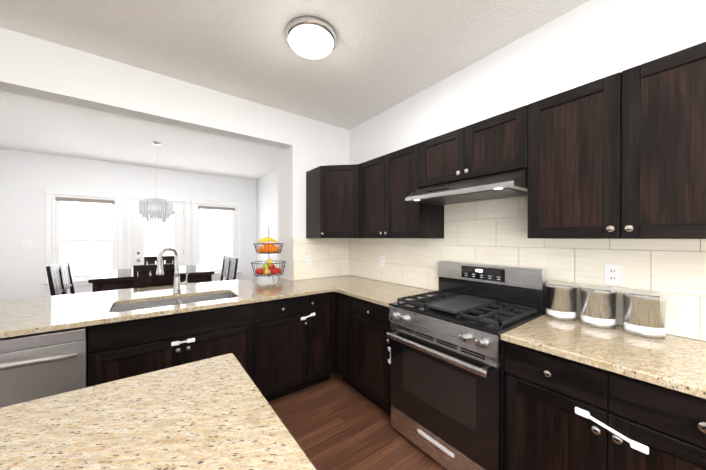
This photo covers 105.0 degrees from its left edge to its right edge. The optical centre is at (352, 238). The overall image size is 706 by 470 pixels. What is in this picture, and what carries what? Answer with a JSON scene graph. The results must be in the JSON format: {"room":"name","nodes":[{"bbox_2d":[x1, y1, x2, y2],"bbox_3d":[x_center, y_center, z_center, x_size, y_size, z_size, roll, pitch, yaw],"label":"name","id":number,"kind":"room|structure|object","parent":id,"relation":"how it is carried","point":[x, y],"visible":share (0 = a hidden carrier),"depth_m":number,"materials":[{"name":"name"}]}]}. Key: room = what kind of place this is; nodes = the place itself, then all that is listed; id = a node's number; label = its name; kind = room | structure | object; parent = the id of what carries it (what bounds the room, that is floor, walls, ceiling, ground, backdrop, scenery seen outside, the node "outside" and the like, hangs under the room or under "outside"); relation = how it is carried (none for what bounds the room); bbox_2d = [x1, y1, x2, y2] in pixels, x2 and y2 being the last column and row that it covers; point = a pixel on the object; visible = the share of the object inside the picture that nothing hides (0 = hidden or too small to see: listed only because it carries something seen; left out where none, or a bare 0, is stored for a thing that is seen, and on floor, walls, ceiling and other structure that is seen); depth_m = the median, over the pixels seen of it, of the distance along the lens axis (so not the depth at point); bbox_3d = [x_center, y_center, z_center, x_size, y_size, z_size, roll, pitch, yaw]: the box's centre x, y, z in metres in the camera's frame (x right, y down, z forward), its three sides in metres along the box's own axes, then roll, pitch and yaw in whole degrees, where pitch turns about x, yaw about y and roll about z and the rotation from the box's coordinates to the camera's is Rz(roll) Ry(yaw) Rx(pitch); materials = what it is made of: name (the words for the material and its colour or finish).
{"room":"kitchen","nodes":[
{"label":"kitchen","id":0,"kind":"room"},
{"bbox_2d":[0,0,589,179],"bbox_3d":[-1.357,-1.401,1.349,4.800,0.060,9.440,0,0,-37],"label":"ceiling","id":1,"kind":"structure","parent":0,"point":[384,55],"depth_m":2.04,"materials":[{"name":"white paint"}]},
{"bbox_2d":[139,141,172,222],"bbox_3d":[-2.824,-0.812,3.890,0.388,1.138,0.388,0,0,-37],"label":"chandelier","id":2,"kind":"object","parent":1,"relation":"hanging from","point":[165,213],"visible":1,"depth_m":3.80,"materials":[{"name":"glass"}]},
{"bbox_2d":[285,15,336,58],"bbox_3d":[-0.281,-1.324,1.832,0.344,0.098,0.344,0,0,-37],"label":"flush ceiling light","id":3,"kind":"object","parent":1,"relation":"attached to","point":[310,37],"visible":1,"depth_m":1.75,"materials":[{"name":"white glass"}]},
{"bbox_2d":[0,0,705,340],"bbox_3d":[-1.357,0.004,1.355,4.800,2.750,9.440,0,0,-37],"label":"wall","id":4,"kind":"structure","parent":0,"point":[588,42],"depth_m":2.44,"materials":[{"name":"white paint"}]},
{"bbox_2d":[20,239,31,246],"bbox_3d":[-5.159,0.067,4.273,0.118,0.118,0.009,0,0,-37],"label":"switch plate","id":5,"kind":"object","parent":4,"relation":"attached to","point":[26,243],"visible":1,"depth_m":4.27,"materials":[{"name":"white plastic"}]},
{"bbox_2d":[43,187,241,288],"bbox_3d":[-3.803,0.253,5.325,3.054,2.220,0.145,0,0,-37],"label":"window","id":6,"kind":"structure","parent":4,"relation":"in","point":[48,192],"depth_m":4.93,"materials":[{"name":"white"}]},
{"bbox_2d":[55,197,114,203],"bbox_3d":[-4.628,-0.669,4.705,0.736,0.058,0.044,0,0,-37],"label":"window blind","id":7,"kind":"object","parent":6,"relation":"attached to","point":[113,202],"depth_m":4.67,"materials":[{"name":"beige"}]},
{"bbox_2d":[198,206,234,210],"bbox_3d":[-2.980,-0.674,5.941,0.736,0.058,0.044,0,0,-37],"label":"window blind","id":8,"kind":"object","parent":6,"relation":"attached to","point":[199,207],"depth_m":5.92,"materials":[{"name":"beige"}]},
{"bbox_2d":[132,199,185,288],"bbox_3d":[-3.802,0.303,5.332,0.858,2.118,0.135,0,0,-37],"label":"door","id":9,"kind":"structure","parent":4,"relation":"attached to","point":[138,244],"depth_m":5.30,"materials":[{"name":"white"}]},
{"bbox_2d":[306,164,357,237],"bbox_3d":[-0.089,-0.384,2.978,0.615,0.750,0.677,0,0,-37],"label":"upper cabinet","id":10,"kind":"object","parent":4,"relation":"attached to","point":[331,190],"depth_m":2.78,"materials":[{"name":"brown wood"}]},
{"bbox_2d":[358,143,443,237],"bbox_3d":[0.389,-0.382,2.541,0.374,0.750,0.822,0,0,-37],"label":"upper cabinet","id":11,"kind":"object","parent":4,"relation":"attached to","point":[384,182],"depth_m":2.35,"materials":[{"name":"brown wood"}]},
{"bbox_2d":[418,104,529,188],"bbox_3d":[0.879,-0.579,1.918,0.337,0.351,0.762,0,0,-37],"label":"upper cabinet","id":12,"kind":"object","parent":4,"relation":"attached to","point":[500,143],"depth_m":1.74,"materials":[{"name":"brown wood"}]},
{"bbox_2d":[405,168,527,205],"bbox_3d":[0.811,-0.340,1.868,0.487,0.122,0.756,0,0,-37],"label":"range hood","id":13,"kind":"object","parent":12,"relation":"attached to","point":[507,185],"visible":0.96,"depth_m":1.70,"materials":[{"name":"silver metal"}]},
{"bbox_2d":[293,197,705,340],"bbox_3d":[0.636,0.019,1.888,0.770,0.884,3.300,0,0,-37],"label":"tile backsplash","id":14,"kind":"structure","parent":4,"relation":"attached to","point":[496,233],"depth_m":1.85,"materials":[{"name":"beige tile"}]},
{"bbox_2d":[306,255,310,265],"bbox_3d":[-0.504,0.242,3.077,0.072,0.116,0.008,0,0,-37],"label":"electrical outlet","id":15,"kind":"object","parent":14,"relation":"attached to","point":[308,259],"visible":1,"depth_m":3.07,"materials":[{"name":"white plastic"}]},
{"bbox_2d":[380,256,383,266],"bbox_3d":[0.314,0.242,2.935,0.008,0.116,0.072,0,0,-37],"label":"electrical outlet","id":16,"kind":"object","parent":14,"relation":"attached to","point":[381,261],"visible":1,"depth_m":2.93,"materials":[{"name":"white plastic"}]},
{"bbox_2d":[604,263,621,285],"bbox_3d":[1.412,0.193,1.471,0.008,0.116,0.072,0,0,-37],"label":"electrical outlet","id":17,"kind":"object","parent":14,"relation":"attached to","point":[612,274],"visible":1,"depth_m":1.47,"materials":[{"name":"white plastic"}]},
{"bbox_2d":[527,42,705,238],"bbox_3d":[1.351,-0.377,1.290,0.337,0.750,0.811,0,0,-37],"label":"upper cabinet","id":18,"kind":"object","parent":4,"relation":"attached to","point":[620,155],"depth_m":1.20,"materials":[{"name":"brown wood"}]},
{"bbox_2d":[269,371,446,469],"bbox_3d":[-1.357,1.409,1.361,4.800,0.060,9.440,0,0,-37],"label":"floor","id":19,"kind":"structure","parent":0,"point":[335,421],"depth_m":1.94,"materials":[{"name":"brown wood"}]},
{"bbox_2d":[0,326,88,407],"bbox_3d":[-1.926,0.944,1.587,0.592,0.868,0.693,0,0,-37],"label":"dishwasher","id":20,"kind":"object","parent":19,"relation":"on","point":[35,366],"visible":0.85,"depth_m":1.45,"materials":[{"name":"silver metal"}]},
{"bbox_2d":[46,263,65,295],"bbox_3d":[-3.307,0.836,3.291,0.480,1.070,0.440,0,0,-37],"label":"chair","id":21,"kind":"object","parent":19,"relation":"on","point":[56,280],"visible":0.21,"depth_m":3.13,"materials":[{"name":"brown wood"}]},
{"bbox_2d":[57,261,112,294],"bbox_3d":[-3.577,0.835,3.651,0.480,1.070,0.440,0,0,-37],"label":"chair","id":22,"kind":"object","parent":19,"relation":"on","point":[67,274],"visible":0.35,"depth_m":3.58,"materials":[{"name":"brown wood"}]},
{"bbox_2d":[88,265,213,291],"bbox_3d":[-2.834,0.913,3.927,1.300,0.910,1.120,0,0,-37],"label":"dining table","id":23,"kind":"object","parent":19,"relation":"on","point":[107,280],"visible":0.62,"depth_m":3.55,"materials":[{"name":"brown wood"}]},
{"bbox_2d":[133,263,174,288],"bbox_3d":[-2.466,0.836,3.402,0.440,1.070,0.480,0,0,-37],"label":"chair","id":24,"kind":"object","parent":19,"relation":"on","point":[141,276],"visible":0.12,"depth_m":3.19,"materials":[{"name":"brown wood"}]},
{"bbox_2d":[0,353,316,469],"bbox_3d":[-0.263,0.928,-0.183,1.201,0.914,2.359,0,0,-37],"label":"kitchen island","id":25,"kind":"object","parent":19,"relation":"on","point":[216,413],"visible":1,"depth_m":0.67,"materials":[{"name":"stone"}]},
{"bbox_2d":[144,256,174,264],"bbox_3d":[-3.186,0.831,4.487,0.440,1.070,0.480,0,0,-37],"label":"chair","id":26,"kind":"object","parent":19,"relation":"on","point":[149,260],"visible":0.1,"depth_m":4.62,"materials":[{"name":"brown wood"}]},
{"bbox_2d":[88,293,263,394],"bbox_3d":[-1.313,0.938,2.103,0.993,0.876,0.618,0,0,-37],"label":"base cabinet","id":27,"kind":"object","parent":19,"relation":"on","point":[129,348],"depth_m":1.84,"materials":[{"name":"brown wood"}]},
{"bbox_2d":[0,275,379,337],"bbox_3d":[-1.337,0.476,2.341,3.383,0.030,1.110,0,0,-37],"label":"countertop","id":28,"kind":"structure","parent":27,"relation":"on","point":[23,316],"depth_m":2.03,"materials":[{"name":"stone"}]},
{"bbox_2d":[156,247,187,293],"bbox_3d":[-1.518,0.265,2.273,0.067,0.391,0.229,0,0,40],"label":"faucet","id":29,"kind":"object","parent":28,"relation":"on","point":[177,283],"visible":1,"depth_m":2.28,"materials":[{"name":"silver metal"}]},
{"bbox_2d":[251,237,285,280],"bbox_3d":[-0.931,0.153,2.995,0.371,0.611,0.371,0,0,-37],"label":"fruit basket","id":30,"kind":"object","parent":28,"relation":"on","point":[269,264],"visible":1,"depth_m":2.92,"materials":[{"name":"multicoloured food"}]},
{"bbox_2d":[201,255,229,282],"bbox_3d":[-2.361,0.831,4.562,0.480,1.070,0.440,0,0,-37],"label":"chair","id":31,"kind":"object","parent":19,"relation":"on","point":[224,270],"visible":0.25,"depth_m":4.73,"materials":[{"name":"brown wood"}]},
{"bbox_2d":[226,257,237,280],"bbox_3d":[-2.091,0.832,4.202,0.480,1.070,0.440,0,0,-37],"label":"chair","id":32,"kind":"object","parent":19,"relation":"on","point":[232,268],"visible":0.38,"depth_m":4.29,"materials":[{"name":"brown wood"}]},
{"bbox_2d":[264,295,307,401],"bbox_3d":[-0.773,0.936,2.508,0.595,0.876,0.618,0,0,-37],"label":"base cabinet","id":33,"kind":"object","parent":19,"relation":"on","point":[281,316],"depth_m":2.27,"materials":[{"name":"brown wood"}]},
{"bbox_2d":[300,292,331,389],"bbox_3d":[-0.470,0.935,2.705,0.364,0.876,0.667,0,0,-37],"label":"base cabinet","id":34,"kind":"object","parent":19,"relation":"on","point":[315,309],"depth_m":2.46,"materials":[{"name":"brown wood"}]},
{"bbox_2d":[332,292,355,388],"bbox_3d":[0.141,0.936,2.625,0.679,0.876,0.332,0,0,-37],"label":"base cabinet","id":35,"kind":"object","parent":19,"relation":"on","point":[343,306],"depth_m":2.47,"materials":[{"name":"brown wood"}]},
{"bbox_2d":[348,295,391,414],"bbox_3d":[0.365,0.937,2.376,0.618,0.876,0.573,0,0,-37],"label":"base cabinet","id":36,"kind":"object","parent":19,"relation":"on","point":[373,347],"depth_m":2.14,"materials":[{"name":"brown wood"}]},
{"bbox_2d":[324,281,431,306],"bbox_3d":[0.256,0.476,2.388,0.776,0.030,0.729,0,0,-37],"label":"countertop","id":37,"kind":"structure","parent":36,"relation":"on","point":[383,293],"depth_m":2.39,"materials":[{"name":"stone"}]},
{"bbox_2d":[386,260,546,469],"bbox_3d":[0.717,0.781,1.802,0.708,1.192,0.756,0,0,-37],"label":"stove","id":38,"kind":"object","parent":19,"relation":"on","point":[447,377],"visible":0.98,"depth_m":1.64,"materials":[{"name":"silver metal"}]},
{"bbox_2d":[504,341,579,469],"bbox_3d":[1.129,0.941,1.357,0.618,0.876,0.442,0,0,-37],"label":"base cabinet","id":39,"kind":"object","parent":19,"relation":"on","point":[560,413],"depth_m":1.23,"materials":[{"name":"brown wood"}]},
{"bbox_2d":[580,363,705,469],"bbox_3d":[1.366,0.942,1.042,0.618,0.876,0.584,0,0,-37],"label":"base cabinet","id":40,"kind":"object","parent":19,"relation":"on","point":[627,423],"depth_m":0.98,"materials":[{"name":"brown wood"}]},
{"bbox_2d":[501,314,705,398],"bbox_3d":[1.384,0.481,0.994,0.646,0.030,1.329,0,0,-37],"label":"countertop","id":41,"kind":"structure","parent":40,"relation":"on","point":[676,363],"depth_m":1.14,"materials":[{"name":"stone"}]},
{"bbox_2d":[546,282,576,320],"bbox_3d":[1.227,0.363,1.597,0.149,0.200,0.149,0,0,-37],"label":"canister","id":42,"kind":"object","parent":41,"relation":"on","point":[561,301],"visible":1,"depth_m":1.54,"materials":[{"name":"silver metal"}]},
{"bbox_2d":[580,286,616,328],"bbox_3d":[1.325,0.364,1.466,0.149,0.200,0.149,0,0,-37],"label":"canister","id":43,"kind":"object","parent":41,"relation":"on","point":[597,306],"visible":1,"depth_m":1.41,"materials":[{"name":"silver metal"}]},
{"bbox_2d":[622,290,666,338],"bbox_3d":[1.427,0.364,1.330,0.149,0.200,0.149,0,0,-37],"label":"canister","id":44,"kind":"object","parent":41,"relation":"on","point":[644,313],"visible":1,"depth_m":1.28,"materials":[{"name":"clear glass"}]},
{"label":"outside","id":45,"kind":"structure","parent":0,"visible":0},
{"bbox_2d":[60,201,231,275],"bbox_3d":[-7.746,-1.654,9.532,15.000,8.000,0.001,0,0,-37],"label":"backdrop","id":46,"kind":"structure","parent":45,"point":[107,224],"depth_m":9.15,"materials":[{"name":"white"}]},
{"bbox_3d":[-6.048,1.545,7.282,15.000,0.220,5.659,0,0,-37],"label":"ground","id":47,"kind":"structure","parent":45,"visible":0},
{"bbox_2d":[60,251,231,274],"bbox_3d":[-5.432,0.870,7.303,8.015,1.130,0.100,0,0,-37],"label":"railing","id":48,"kind":"object","parent":47,"relation":"on","point":[92,259],"depth_m":6.67,"materials":[{"name":"white wood"}]}
]}

